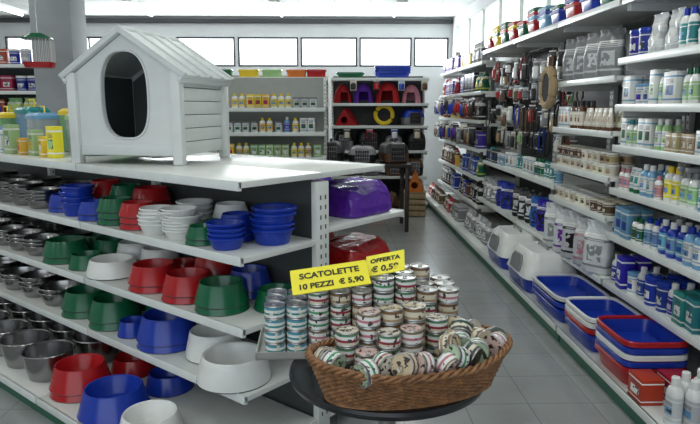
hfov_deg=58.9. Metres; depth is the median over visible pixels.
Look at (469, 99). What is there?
packet
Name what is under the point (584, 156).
tub
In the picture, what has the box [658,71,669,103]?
bottle
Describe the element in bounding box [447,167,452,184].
bag
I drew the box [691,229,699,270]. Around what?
bottle
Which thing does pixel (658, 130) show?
bottle
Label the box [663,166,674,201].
bottle
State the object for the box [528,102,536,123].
packet
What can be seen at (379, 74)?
plastic basin
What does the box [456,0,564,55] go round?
window
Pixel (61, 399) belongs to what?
pet bowl
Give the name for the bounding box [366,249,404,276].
price sign
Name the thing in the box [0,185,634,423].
floor
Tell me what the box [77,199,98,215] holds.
pet bowl
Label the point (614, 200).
tub
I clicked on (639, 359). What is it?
tray
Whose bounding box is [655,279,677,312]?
tub
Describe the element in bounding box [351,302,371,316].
can
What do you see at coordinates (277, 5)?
ceiling lamp
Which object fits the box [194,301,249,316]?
pet bowl
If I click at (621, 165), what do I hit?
tub
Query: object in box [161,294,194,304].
pet bowl
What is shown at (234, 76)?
shelving unit
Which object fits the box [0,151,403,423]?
shelf
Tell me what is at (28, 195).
steel bowl
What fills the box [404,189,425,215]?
wooden crate
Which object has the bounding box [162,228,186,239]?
bowl
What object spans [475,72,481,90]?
bag
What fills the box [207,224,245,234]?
bowl
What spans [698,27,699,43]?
bag
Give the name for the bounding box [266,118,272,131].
bottle
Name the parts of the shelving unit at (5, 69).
price rail, shelf, price rail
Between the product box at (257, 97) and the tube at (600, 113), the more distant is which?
the product box at (257, 97)
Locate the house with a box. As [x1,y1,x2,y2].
[58,25,233,165]
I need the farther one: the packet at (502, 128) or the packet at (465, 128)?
the packet at (465, 128)
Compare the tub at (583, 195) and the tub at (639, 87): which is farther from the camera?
the tub at (583, 195)
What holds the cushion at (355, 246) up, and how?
on the shelf at (252, 180)
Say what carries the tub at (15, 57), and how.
on the shelving unit at (5, 69)
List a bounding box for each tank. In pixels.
[0,106,16,125]
[14,99,50,137]
[24,106,59,135]
[57,108,69,151]
[64,114,102,155]
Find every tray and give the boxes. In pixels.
[23,62,55,68]
[256,326,330,359]
[486,244,508,269]
[506,263,533,293]
[532,273,610,303]
[532,281,564,310]
[532,287,566,322]
[564,315,598,351]
[565,296,641,323]
[565,304,595,329]
[565,309,595,335]
[595,330,687,362]
[595,336,686,368]
[595,341,686,384]
[596,315,688,348]
[596,324,688,355]
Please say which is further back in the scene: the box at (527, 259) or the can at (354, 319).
the box at (527, 259)
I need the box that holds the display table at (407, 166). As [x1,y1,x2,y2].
[344,160,411,231]
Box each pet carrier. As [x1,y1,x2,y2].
[327,137,344,160]
[334,128,353,149]
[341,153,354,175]
[348,142,376,162]
[355,128,380,149]
[361,159,379,175]
[378,138,408,163]
[384,135,401,141]
[384,168,404,175]
[400,106,424,125]
[403,128,425,149]
[408,154,423,175]
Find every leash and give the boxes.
[485,107,490,126]
[495,60,501,82]
[508,63,513,84]
[513,104,519,127]
[514,107,521,131]
[520,55,526,75]
[520,105,527,130]
[525,53,533,79]
[525,107,533,133]
[528,58,533,84]
[531,129,537,153]
[532,107,540,133]
[538,128,544,151]
[543,131,550,156]
[547,104,554,130]
[553,100,562,126]
[555,104,564,132]
[561,136,568,144]
[562,91,569,104]
[576,91,583,100]
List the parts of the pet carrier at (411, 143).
grille door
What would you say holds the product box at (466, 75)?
on the shelving unit at (486, 211)
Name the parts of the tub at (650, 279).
lid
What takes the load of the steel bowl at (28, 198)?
on the steel bowl at (32, 204)
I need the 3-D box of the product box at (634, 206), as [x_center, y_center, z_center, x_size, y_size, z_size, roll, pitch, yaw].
[1.803,0.055,3.907,0.070,0.180,0.100,1,10,4]
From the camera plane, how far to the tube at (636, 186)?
3.66 m
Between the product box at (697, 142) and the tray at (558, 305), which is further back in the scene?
the tray at (558, 305)
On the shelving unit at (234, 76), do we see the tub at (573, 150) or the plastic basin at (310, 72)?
the plastic basin at (310, 72)
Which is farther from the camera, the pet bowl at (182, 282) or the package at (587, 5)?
the package at (587, 5)
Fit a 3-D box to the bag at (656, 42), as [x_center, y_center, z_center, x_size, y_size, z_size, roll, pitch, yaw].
[1.733,-0.997,3.466,0.091,0.220,0.151,0,10,0]
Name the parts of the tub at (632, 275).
lid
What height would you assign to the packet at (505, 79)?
0.206 m
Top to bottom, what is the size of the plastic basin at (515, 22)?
0.110 m
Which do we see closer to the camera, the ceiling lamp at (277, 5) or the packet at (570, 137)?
the packet at (570, 137)
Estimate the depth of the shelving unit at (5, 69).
7.77 m
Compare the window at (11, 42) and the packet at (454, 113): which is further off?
the window at (11, 42)
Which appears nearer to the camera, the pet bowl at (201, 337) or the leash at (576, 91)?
the pet bowl at (201, 337)
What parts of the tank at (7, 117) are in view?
lid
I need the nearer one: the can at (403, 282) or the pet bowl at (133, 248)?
the can at (403, 282)
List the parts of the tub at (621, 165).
lid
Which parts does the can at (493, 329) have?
printed lid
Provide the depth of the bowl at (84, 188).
3.36 m
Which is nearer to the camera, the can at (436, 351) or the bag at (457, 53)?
the can at (436, 351)
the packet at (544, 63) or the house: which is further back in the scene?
the packet at (544, 63)
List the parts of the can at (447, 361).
printed lid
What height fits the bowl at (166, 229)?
0.045 m
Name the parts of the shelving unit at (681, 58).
price rail, price rail, shelf, price rail, shelf, price rail, shelf, price rail, shelf, price rail, price rail, price rail, shelf, shelf, panel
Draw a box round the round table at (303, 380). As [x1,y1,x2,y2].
[289,359,482,423]
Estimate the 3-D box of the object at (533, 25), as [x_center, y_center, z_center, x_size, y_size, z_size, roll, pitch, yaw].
[1.772,-1.663,5.596,0.309,0.110,0.280,0,10,-1]
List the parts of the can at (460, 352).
printed lid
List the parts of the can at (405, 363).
printed lid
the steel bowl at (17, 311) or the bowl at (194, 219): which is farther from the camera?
the steel bowl at (17, 311)
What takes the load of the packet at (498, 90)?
hanging from the shelving unit at (507, 49)
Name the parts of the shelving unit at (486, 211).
price rail, price rail, price rail, price rail, price rail, price rail, price rail, shelf, shelf, shelf, shelf, shelf, shelf, shelf, panel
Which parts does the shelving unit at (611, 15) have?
price rail, price rail, price rail, price rail, shelf, price rail, price rail, price rail, shelf, shelf, shelf, shelf, shelf, shelf, panel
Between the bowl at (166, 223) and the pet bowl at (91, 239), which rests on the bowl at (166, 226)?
the bowl at (166, 223)
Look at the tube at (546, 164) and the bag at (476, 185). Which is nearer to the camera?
the tube at (546, 164)
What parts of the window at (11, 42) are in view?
frame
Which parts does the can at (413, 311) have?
printed lid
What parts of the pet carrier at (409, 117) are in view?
grille door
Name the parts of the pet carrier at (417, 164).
grille door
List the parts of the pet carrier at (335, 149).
grille door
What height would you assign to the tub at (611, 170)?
0.075 m
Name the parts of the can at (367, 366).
printed lid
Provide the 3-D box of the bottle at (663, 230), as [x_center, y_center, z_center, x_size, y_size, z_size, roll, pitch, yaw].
[1.729,0.134,3.405,0.056,0.190,0.069,1,10,5]
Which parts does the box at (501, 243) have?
swing door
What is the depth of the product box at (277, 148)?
7.00 m
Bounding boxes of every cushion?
[310,177,331,180]
[327,177,391,218]
[329,232,389,264]
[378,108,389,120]
[381,100,392,102]
[542,73,548,101]
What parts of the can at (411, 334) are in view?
printed lid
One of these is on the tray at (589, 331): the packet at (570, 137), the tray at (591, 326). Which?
the tray at (591, 326)
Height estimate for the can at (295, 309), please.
0.047 m
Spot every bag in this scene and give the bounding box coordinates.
[7,98,22,111]
[23,98,36,106]
[428,182,433,194]
[432,185,438,197]
[434,187,441,200]
[437,189,446,203]
[441,142,445,159]
[442,79,447,94]
[442,165,446,181]
[443,194,450,208]
[444,166,449,183]
[445,144,449,160]
[446,196,453,211]
[447,144,451,162]
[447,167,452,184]
[449,145,455,163]
[450,199,458,213]
[452,147,460,164]
[453,51,461,69]
[454,76,460,93]
[459,174,463,192]
[461,175,468,193]
[464,207,473,228]
[468,152,474,172]
[468,209,478,232]
[469,179,475,199]
[471,43,478,63]
[472,98,478,119]
[472,181,478,202]
[473,214,481,236]
[475,41,485,62]
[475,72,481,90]
[475,182,484,204]
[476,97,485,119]
[476,157,485,176]
[477,216,487,240]
[478,72,489,90]
[481,219,494,244]
[482,176,496,197]
[485,178,499,200]
[489,180,497,203]
[495,180,509,205]
[500,182,515,209]
[511,186,527,216]
[517,188,534,219]
[523,191,541,222]
[529,196,547,226]
[535,198,552,231]
[543,202,568,247]
[552,208,569,252]
[560,210,588,258]
[562,39,576,80]
[572,217,594,265]
[573,36,587,79]
[582,219,614,275]
[583,32,600,78]
[596,28,626,76]
[648,11,669,52]
[665,6,685,49]
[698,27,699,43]
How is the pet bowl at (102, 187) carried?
on the pet bowl
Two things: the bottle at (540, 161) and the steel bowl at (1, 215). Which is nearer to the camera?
the steel bowl at (1, 215)
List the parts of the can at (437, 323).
printed lid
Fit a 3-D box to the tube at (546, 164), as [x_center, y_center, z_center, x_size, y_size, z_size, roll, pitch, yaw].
[1.726,-0.365,5.443,0.048,0.160,0.062,-1,10,-6]
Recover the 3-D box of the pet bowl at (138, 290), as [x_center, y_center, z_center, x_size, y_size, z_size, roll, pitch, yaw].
[-0.975,0.331,3.091,0.253,0.090,0.253,4,10,20]
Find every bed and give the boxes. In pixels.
[334,84,351,102]
[335,109,358,125]
[353,83,372,102]
[373,106,394,124]
[375,82,399,102]
[390,191,399,208]
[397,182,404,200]
[402,84,420,102]
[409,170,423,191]
[539,66,557,109]
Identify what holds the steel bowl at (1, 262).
on the steel bowl
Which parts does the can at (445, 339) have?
printed lid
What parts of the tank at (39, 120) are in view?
lid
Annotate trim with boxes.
[0,18,452,23]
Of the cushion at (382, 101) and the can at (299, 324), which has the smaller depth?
the can at (299, 324)
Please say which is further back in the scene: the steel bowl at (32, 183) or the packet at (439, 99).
the packet at (439, 99)
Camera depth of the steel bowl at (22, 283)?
3.85 m
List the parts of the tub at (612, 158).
lid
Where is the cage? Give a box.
[20,0,55,68]
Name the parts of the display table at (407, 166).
leg, leg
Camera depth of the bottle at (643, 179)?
3.57 m
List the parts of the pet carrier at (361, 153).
grille door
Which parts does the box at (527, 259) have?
swing door, carry handle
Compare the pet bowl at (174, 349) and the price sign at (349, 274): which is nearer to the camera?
the price sign at (349, 274)
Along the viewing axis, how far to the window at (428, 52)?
12.33 m
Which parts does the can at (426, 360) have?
printed lid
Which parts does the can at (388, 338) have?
printed lid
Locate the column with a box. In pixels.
[28,0,87,112]
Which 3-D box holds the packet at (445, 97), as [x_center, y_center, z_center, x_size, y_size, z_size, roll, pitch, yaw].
[1.459,-1.633,9.364,0.084,0.246,0.083,2,10,14]
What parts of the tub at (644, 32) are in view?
lid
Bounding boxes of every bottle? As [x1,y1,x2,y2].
[231,93,237,107]
[236,143,242,153]
[239,93,244,107]
[243,143,249,154]
[259,118,265,131]
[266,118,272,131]
[271,93,276,107]
[278,93,284,107]
[284,117,289,131]
[285,93,291,107]
[291,143,297,156]
[292,118,298,131]
[298,143,304,156]
[305,143,311,156]
[534,158,538,176]
[537,159,541,177]
[540,159,544,178]
[570,101,576,127]
[574,101,579,128]
[577,101,585,128]
[585,101,590,111]
[590,101,596,112]
[611,254,620,283]
[618,168,625,188]
[623,169,630,190]
[626,120,634,146]
[631,217,638,241]
[632,120,637,146]
[635,219,644,244]
[636,266,647,299]
[639,164,649,195]
[643,218,653,247]
[646,165,657,197]
[651,220,660,250]
[651,266,661,274]
[653,176,663,199]
[654,119,663,149]
[656,164,664,175]
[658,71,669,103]
[658,219,670,253]
[661,119,671,150]
[662,165,670,182]
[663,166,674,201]
[663,375,683,423]
[665,222,678,258]
[666,283,678,318]
[671,168,684,203]
[672,119,682,132]
[675,225,688,261]
[676,219,682,231]
[678,8,690,47]
[678,167,693,206]
[681,370,690,416]
[682,68,693,102]
[682,226,697,266]
[682,379,699,423]
[685,168,699,209]
[686,6,699,45]
[686,283,694,289]
[688,67,699,102]
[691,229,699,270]
[694,368,699,379]
[697,186,699,211]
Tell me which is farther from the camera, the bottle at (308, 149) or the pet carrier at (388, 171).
the pet carrier at (388, 171)
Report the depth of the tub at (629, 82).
3.71 m
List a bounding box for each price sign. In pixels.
[290,260,370,295]
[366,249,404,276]
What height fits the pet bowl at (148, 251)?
0.090 m
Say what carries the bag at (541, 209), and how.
on the shelving unit at (551, 35)
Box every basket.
[304,325,512,410]
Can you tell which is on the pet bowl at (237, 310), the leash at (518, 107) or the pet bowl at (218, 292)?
the pet bowl at (218, 292)
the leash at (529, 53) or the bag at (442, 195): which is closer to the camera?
the leash at (529, 53)
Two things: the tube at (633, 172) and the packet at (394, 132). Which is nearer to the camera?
the tube at (633, 172)
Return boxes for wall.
[0,16,452,184]
[450,0,493,175]
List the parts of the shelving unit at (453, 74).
price rail, price rail, price rail, price rail, price rail, shelf, price rail, shelf, panel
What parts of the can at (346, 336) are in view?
printed lid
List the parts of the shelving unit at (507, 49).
price rail, shelf, price rail, shelf, price rail, price rail, shelf, panel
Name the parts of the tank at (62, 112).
lid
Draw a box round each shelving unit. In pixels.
[0,63,35,105]
[209,78,326,159]
[232,75,328,140]
[331,76,428,208]
[426,57,490,213]
[435,57,521,233]
[454,40,559,258]
[477,22,611,293]
[510,0,686,341]
[557,0,699,423]
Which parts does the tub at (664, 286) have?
lid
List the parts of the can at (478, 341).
printed lid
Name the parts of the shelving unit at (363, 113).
shelf, price rail, price rail, price rail, price rail, price rail, shelf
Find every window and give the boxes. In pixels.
[5,36,101,62]
[176,37,234,65]
[238,37,297,65]
[301,37,356,66]
[360,37,411,66]
[414,37,448,66]
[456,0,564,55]
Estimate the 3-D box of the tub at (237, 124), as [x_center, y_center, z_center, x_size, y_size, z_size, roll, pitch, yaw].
[-1.267,-0.960,6.991,0.085,0.120,0.085,-1,10,-5]
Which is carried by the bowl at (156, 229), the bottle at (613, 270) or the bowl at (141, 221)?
the bowl at (141, 221)
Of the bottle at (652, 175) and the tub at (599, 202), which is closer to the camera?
the bottle at (652, 175)
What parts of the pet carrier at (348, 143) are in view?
grille door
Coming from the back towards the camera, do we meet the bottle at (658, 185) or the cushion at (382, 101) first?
the cushion at (382, 101)
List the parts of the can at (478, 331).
printed lid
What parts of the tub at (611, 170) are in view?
lid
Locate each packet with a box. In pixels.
[344,129,349,138]
[350,79,356,90]
[366,129,372,138]
[373,80,379,90]
[391,128,397,138]
[398,80,404,90]
[414,129,419,138]
[421,80,427,90]
[437,98,440,111]
[440,101,444,115]
[440,124,444,138]
[442,100,446,114]
[443,120,448,136]
[444,97,446,111]
[445,125,449,140]
[446,95,451,111]
[447,98,452,114]
[447,123,450,138]
[451,97,455,112]
[452,121,457,138]
[453,100,456,116]
[455,95,461,113]
[456,127,461,143]
[457,97,462,113]
[459,99,464,116]
[459,122,463,140]
[461,124,467,141]
[462,97,466,115]
[463,125,469,144]
[465,99,467,116]
[467,98,471,116]
[468,125,475,144]
[470,96,474,115]
[490,108,495,120]
[492,64,496,79]
[495,103,502,116]
[496,69,501,81]
[496,87,500,98]
[496,127,500,142]
[500,72,505,87]
[500,88,506,102]
[501,63,506,76]
[501,108,507,127]
[501,127,505,142]
[503,74,507,86]
[504,130,509,147]
[505,60,512,73]
[506,105,512,122]
[508,86,513,97]
[509,130,515,148]
[512,61,518,80]
[513,84,519,103]
[514,66,519,84]
[516,130,521,143]
[517,86,525,99]
[520,61,528,82]
[522,85,528,99]
[522,131,528,147]
[528,81,534,93]
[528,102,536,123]
[529,130,535,148]
[530,81,538,101]
[532,58,540,80]
[533,132,539,146]
[537,110,541,124]
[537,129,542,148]
[540,59,546,73]
[540,108,547,128]
[543,113,550,126]
[548,49,556,68]
[549,112,555,133]
[553,135,560,153]
[555,87,562,105]
[556,60,562,71]
[557,48,564,65]
[565,91,572,95]
[566,136,574,144]
[567,91,574,104]
[570,138,577,144]
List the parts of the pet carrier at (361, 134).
grille door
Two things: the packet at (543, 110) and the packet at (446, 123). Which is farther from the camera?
the packet at (446, 123)
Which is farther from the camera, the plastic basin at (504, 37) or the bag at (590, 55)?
the plastic basin at (504, 37)
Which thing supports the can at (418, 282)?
on the can
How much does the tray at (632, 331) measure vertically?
0.110 m
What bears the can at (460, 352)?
in the wicker basket at (340, 387)
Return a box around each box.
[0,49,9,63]
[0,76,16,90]
[0,100,6,111]
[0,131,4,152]
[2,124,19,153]
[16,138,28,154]
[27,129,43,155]
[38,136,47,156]
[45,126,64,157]
[230,144,234,153]
[246,94,253,107]
[250,145,257,154]
[254,94,261,107]
[258,145,265,155]
[262,94,269,107]
[266,145,272,155]
[274,145,280,156]
[282,145,288,156]
[300,118,307,131]
[307,118,314,131]
[314,144,320,156]
[450,57,454,70]
[451,81,454,93]
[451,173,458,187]
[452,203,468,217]
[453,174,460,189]
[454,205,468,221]
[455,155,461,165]
[456,55,461,68]
[462,77,464,92]
[462,154,464,169]
[463,55,465,66]
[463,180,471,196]
[464,74,467,92]
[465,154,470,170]
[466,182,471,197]
[467,53,472,64]
[468,73,471,91]
[470,127,481,146]
[471,72,480,91]
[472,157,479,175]
[475,132,485,148]
[486,224,540,269]
[490,147,496,161]
[491,149,497,162]
[494,150,500,163]
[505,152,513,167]
[506,240,578,293]
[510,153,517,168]
[522,156,530,172]
[526,157,534,174]
[530,158,539,175]
[558,107,561,126]
[560,107,564,126]
[564,107,571,127]
[614,205,633,234]
[615,255,634,288]
[619,208,639,239]
[620,118,634,145]
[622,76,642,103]
[627,369,664,405]
[629,205,644,207]
[633,255,651,270]
[634,208,653,222]
[636,118,648,147]
[642,76,649,83]
[643,119,657,148]
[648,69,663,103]
[657,369,693,400]
[664,133,671,151]
[670,133,685,152]
[671,290,698,326]
[680,134,686,153]
[683,296,699,334]
[685,134,695,154]
[690,290,699,295]
[694,131,699,155]
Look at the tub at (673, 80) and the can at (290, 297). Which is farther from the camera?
the tub at (673, 80)
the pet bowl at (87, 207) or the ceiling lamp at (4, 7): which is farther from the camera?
the ceiling lamp at (4, 7)
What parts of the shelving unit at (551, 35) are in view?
price rail, price rail, shelf, price rail, price rail, shelf, shelf, shelf, panel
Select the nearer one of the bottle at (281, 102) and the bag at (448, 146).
the bottle at (281, 102)
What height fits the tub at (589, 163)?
0.075 m
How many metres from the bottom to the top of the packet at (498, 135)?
0.186 m
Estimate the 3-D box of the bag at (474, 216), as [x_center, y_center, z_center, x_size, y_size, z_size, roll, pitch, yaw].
[1.463,0.110,7.235,0.156,0.250,0.209,1,10,4]
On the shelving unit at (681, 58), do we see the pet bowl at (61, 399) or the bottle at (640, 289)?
the bottle at (640, 289)
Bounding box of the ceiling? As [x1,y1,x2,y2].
[0,0,474,17]
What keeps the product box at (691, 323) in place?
on the shelving unit at (681, 58)
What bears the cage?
hanging from the ceiling
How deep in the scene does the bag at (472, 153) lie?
8.24 m
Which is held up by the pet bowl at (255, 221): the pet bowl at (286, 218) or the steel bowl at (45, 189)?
the pet bowl at (286, 218)
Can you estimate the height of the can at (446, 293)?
0.047 m
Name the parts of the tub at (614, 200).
lid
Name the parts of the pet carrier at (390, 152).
grille door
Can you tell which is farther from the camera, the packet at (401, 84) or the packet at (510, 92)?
the packet at (401, 84)
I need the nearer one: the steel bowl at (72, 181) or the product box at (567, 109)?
the steel bowl at (72, 181)
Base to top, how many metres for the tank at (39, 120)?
0.298 m
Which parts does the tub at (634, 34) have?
lid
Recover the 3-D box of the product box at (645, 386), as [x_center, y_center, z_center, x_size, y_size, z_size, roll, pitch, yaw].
[1.466,0.868,3.077,0.110,0.130,0.140,0,10,-1]
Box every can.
[264,300,284,318]
[264,315,285,330]
[264,328,285,343]
[265,340,285,351]
[266,294,285,308]
[267,288,286,302]
[286,300,306,318]
[286,316,307,330]
[286,328,307,342]
[287,294,306,301]
[287,340,307,351]
[288,288,307,301]
[308,290,328,305]
[308,303,328,317]
[308,315,328,330]
[308,328,328,342]
[314,346,338,359]
[321,350,346,367]
[330,288,350,304]
[330,303,350,317]
[330,315,350,328]
[330,328,334,337]
[335,325,358,347]
[335,344,358,361]
[345,361,354,369]
[351,284,370,295]
[351,287,371,304]
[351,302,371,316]
[352,315,356,326]
[352,358,379,388]
[354,346,378,362]
[357,307,380,327]
[357,325,380,341]
[359,340,376,347]
[372,351,393,375]
[373,274,393,291]
[373,289,393,303]
[373,301,393,308]
[376,346,400,354]
[377,327,400,349]
[379,304,402,323]
[380,322,401,329]
[390,352,418,375]
[393,268,412,283]
[395,274,415,291]
[395,289,415,303]
[399,323,422,345]
[401,343,422,352]
[402,301,425,321]
[402,318,425,333]
[410,263,429,278]
[412,351,434,374]
[416,280,432,295]
[416,300,436,315]
[417,286,437,303]
[425,313,447,333]
[425,330,443,346]
[425,344,437,356]
[430,274,449,285]
[433,348,440,357]
[434,279,453,287]
[435,351,458,372]
[437,301,458,315]
[438,285,458,302]
[438,333,462,353]
[441,344,469,368]
[444,328,454,333]
[447,315,460,328]
[450,318,472,335]
[454,330,470,345]
[463,341,482,366]
[466,319,480,327]
[470,326,491,341]
[470,337,489,362]
[486,326,507,336]
[486,331,507,355]
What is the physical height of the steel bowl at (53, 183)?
0.054 m
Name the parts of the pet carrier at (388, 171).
grille door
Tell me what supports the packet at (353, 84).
hanging from the shelving unit at (363, 113)
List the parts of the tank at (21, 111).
lid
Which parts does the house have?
corner post, roof panel, doorway trim, sill, corner post, roof panel, corner post, corner post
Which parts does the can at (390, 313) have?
printed lid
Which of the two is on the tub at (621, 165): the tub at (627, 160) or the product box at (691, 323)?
the tub at (627, 160)
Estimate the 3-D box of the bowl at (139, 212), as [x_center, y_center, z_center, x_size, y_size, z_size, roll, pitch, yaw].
[-0.915,0.020,2.930,0.162,0.054,0.162,7,12,34]
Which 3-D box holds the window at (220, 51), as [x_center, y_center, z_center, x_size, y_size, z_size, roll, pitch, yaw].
[-2.832,-3.155,12.222,1.140,0.560,0.100,0,10,-1]
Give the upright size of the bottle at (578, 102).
0.200 m
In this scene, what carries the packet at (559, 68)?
hanging from the shelving unit at (551, 35)
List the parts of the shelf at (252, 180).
price rail, spine panel, price rail, price rail, price rail, shelf, shelf, price rail, price rail, shelf, shelf, shelf, spine panel, price rail, price rail, price rail, price rail, shelf, shelf, shelf, shelf, shelf, shelf, spine panel, shelf, price rail, shelf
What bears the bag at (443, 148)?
on the shelving unit at (453, 74)
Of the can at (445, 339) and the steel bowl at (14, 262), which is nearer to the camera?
the can at (445, 339)
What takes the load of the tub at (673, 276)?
on the shelving unit at (681, 58)
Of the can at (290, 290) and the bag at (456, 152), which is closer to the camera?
the can at (290, 290)
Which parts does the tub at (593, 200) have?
lid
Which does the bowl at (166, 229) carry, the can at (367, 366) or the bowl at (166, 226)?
the bowl at (166, 226)
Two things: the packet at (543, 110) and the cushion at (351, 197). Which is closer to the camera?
the cushion at (351, 197)
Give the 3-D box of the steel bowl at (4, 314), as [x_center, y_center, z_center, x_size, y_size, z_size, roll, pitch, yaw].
[-2.300,0.734,3.922,0.274,0.153,0.274,5,11,27]
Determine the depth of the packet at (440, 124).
9.74 m
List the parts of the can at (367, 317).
printed lid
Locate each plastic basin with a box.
[222,69,232,76]
[238,69,259,76]
[261,69,282,76]
[286,69,306,76]
[306,69,326,76]
[336,72,363,77]
[374,66,410,68]
[374,68,410,70]
[374,71,410,77]
[486,39,493,48]
[492,36,501,46]
[500,21,513,26]
[500,25,508,30]
[500,32,509,43]
[508,21,520,26]
[508,25,516,30]
[508,28,518,39]
[517,20,527,26]
[517,24,528,36]
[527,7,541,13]
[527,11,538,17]
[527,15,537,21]
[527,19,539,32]
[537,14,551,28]
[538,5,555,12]
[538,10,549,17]
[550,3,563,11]
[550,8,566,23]
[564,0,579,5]
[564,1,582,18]
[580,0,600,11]
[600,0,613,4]
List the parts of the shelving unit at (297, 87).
price rail, price rail, shelf, price rail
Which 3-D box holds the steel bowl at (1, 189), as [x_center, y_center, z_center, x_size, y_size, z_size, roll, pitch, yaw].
[-2.154,-0.139,3.961,0.206,0.054,0.206,4,10,24]
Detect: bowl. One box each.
[0,169,18,174]
[0,178,28,184]
[0,188,10,192]
[0,194,11,201]
[0,210,16,213]
[0,214,24,217]
[0,217,12,224]
[0,224,26,233]
[0,237,8,244]
[0,256,19,267]
[0,261,22,271]
[0,266,39,278]
[0,275,20,289]
[0,297,15,318]
[0,310,9,319]
[0,319,29,356]
[0,329,50,368]
[1,174,32,178]
[5,228,42,237]
[6,232,42,241]
[6,239,24,250]
[7,180,44,187]
[8,304,33,328]
[9,184,45,193]
[9,192,25,196]
[9,195,27,205]
[11,216,41,223]
[18,269,57,285]
[18,275,59,286]
[18,278,59,297]
[19,339,74,382]
[21,233,60,242]
[22,241,44,246]
[22,244,43,255]
[24,186,60,193]
[24,195,49,200]
[25,192,57,196]
[25,199,48,208]
[26,220,42,227]
[28,312,54,339]
[29,175,62,182]
[38,280,80,294]
[38,290,63,305]
[42,220,64,225]
[42,223,74,232]
[42,226,72,232]
[42,235,90,258]
[42,257,69,264]
[44,181,62,186]
[48,193,61,207]
[48,208,63,212]
[49,321,77,352]
[49,353,110,396]
[50,392,81,403]
[58,189,93,197]
[59,183,94,197]
[59,194,94,202]
[59,201,79,216]
[60,180,90,184]
[60,228,92,235]
[61,284,106,312]
[61,310,88,319]
[68,250,101,270]
[72,331,118,362]
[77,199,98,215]
[77,374,149,423]
[78,215,97,221]
[84,232,106,247]
[86,253,135,280]
[88,292,141,323]
[88,315,140,331]
[91,178,120,195]
[93,235,124,254]
[96,195,132,212]
[97,213,119,219]
[97,219,120,225]
[109,183,141,195]
[110,351,156,377]
[116,240,145,259]
[117,316,140,338]
[118,199,154,217]
[119,217,138,224]
[119,224,141,230]
[120,399,183,423]
[127,258,175,286]
[128,285,162,293]
[132,185,171,202]
[136,308,196,346]
[136,343,186,354]
[137,214,154,220]
[137,218,161,224]
[138,210,159,220]
[138,222,164,234]
[139,204,168,219]
[139,305,145,310]
[140,245,179,259]
[145,366,193,397]
[154,200,172,204]
[158,210,170,218]
[160,205,198,216]
[161,220,199,225]
[161,267,209,297]
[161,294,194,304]
[162,221,199,228]
[162,226,187,230]
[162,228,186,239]
[164,211,202,224]
[172,257,194,267]
[175,198,212,207]
[185,223,207,240]
[185,239,210,246]
[186,324,242,364]
[194,257,234,275]
[194,275,248,309]
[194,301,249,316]
[196,342,270,393]
[197,204,212,212]
[200,209,212,217]
[200,214,212,222]
[205,218,244,229]
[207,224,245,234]
[207,230,245,238]
[207,234,245,250]
[212,201,248,218]
[221,211,250,229]
[230,264,271,292]
[243,235,254,242]
[244,229,252,235]
[247,292,256,299]
[249,215,293,224]
[250,220,294,230]
[250,225,294,245]
[251,202,296,214]
[251,210,296,224]
[254,283,291,313]
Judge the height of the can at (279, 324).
0.047 m
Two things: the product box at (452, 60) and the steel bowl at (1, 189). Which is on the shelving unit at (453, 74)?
the product box at (452, 60)
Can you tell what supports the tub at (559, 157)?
on the shelving unit at (611, 15)
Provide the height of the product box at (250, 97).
0.150 m
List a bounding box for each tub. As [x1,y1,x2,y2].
[8,49,20,63]
[16,76,27,90]
[20,49,31,63]
[27,76,35,90]
[229,121,232,131]
[234,121,240,131]
[242,121,248,131]
[251,121,257,131]
[275,121,282,131]
[293,97,299,107]
[301,97,308,107]
[309,97,316,107]
[481,48,489,60]
[497,153,504,163]
[501,154,504,165]
[554,169,563,182]
[555,185,565,196]
[557,145,561,154]
[557,154,562,163]
[559,186,570,197]
[562,145,572,154]
[562,155,566,164]
[565,188,576,199]
[566,156,570,165]
[567,146,578,155]
[570,147,582,156]
[570,190,582,201]
[571,157,576,167]
[575,191,587,203]
[576,158,580,168]
[577,148,589,157]
[580,159,586,169]
[580,193,592,205]
[581,148,588,159]
[586,160,592,171]
[586,195,598,207]
[588,149,597,160]
[590,197,602,210]
[592,161,599,172]
[593,150,603,161]
[597,199,610,212]
[598,163,605,174]
[598,195,610,198]
[600,151,610,162]
[602,201,616,215]
[604,197,617,201]
[605,164,619,176]
[606,152,619,164]
[612,199,625,204]
[618,201,631,205]
[620,164,634,171]
[621,156,634,164]
[627,270,640,294]
[629,29,638,55]
[635,84,642,103]
[638,27,651,54]
[643,83,648,103]
[644,274,665,306]
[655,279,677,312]
[662,71,686,103]
[666,273,687,280]
[676,279,697,289]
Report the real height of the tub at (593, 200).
0.085 m
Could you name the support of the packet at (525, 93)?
hanging from the shelving unit at (507, 49)
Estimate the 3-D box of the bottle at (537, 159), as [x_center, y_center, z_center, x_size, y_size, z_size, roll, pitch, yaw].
[1.708,-0.407,5.665,0.049,0.170,0.061,0,10,-1]
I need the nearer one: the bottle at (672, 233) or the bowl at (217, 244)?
the bowl at (217, 244)
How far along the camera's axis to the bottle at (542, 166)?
5.51 m
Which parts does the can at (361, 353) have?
printed lid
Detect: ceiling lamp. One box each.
[0,2,27,15]
[120,0,156,16]
[269,0,286,16]
[389,0,407,16]
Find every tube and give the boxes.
[516,154,520,170]
[519,155,522,170]
[543,161,547,179]
[546,162,551,180]
[549,168,553,181]
[584,108,589,128]
[587,108,593,129]
[592,108,598,129]
[596,108,602,129]
[601,108,607,130]
[606,108,613,130]
[613,111,618,130]
[617,111,624,130]
[629,166,637,191]
[633,168,641,193]
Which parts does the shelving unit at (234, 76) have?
price rail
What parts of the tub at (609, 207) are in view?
lid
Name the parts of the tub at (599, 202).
lid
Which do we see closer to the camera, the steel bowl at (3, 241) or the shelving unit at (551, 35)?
the steel bowl at (3, 241)

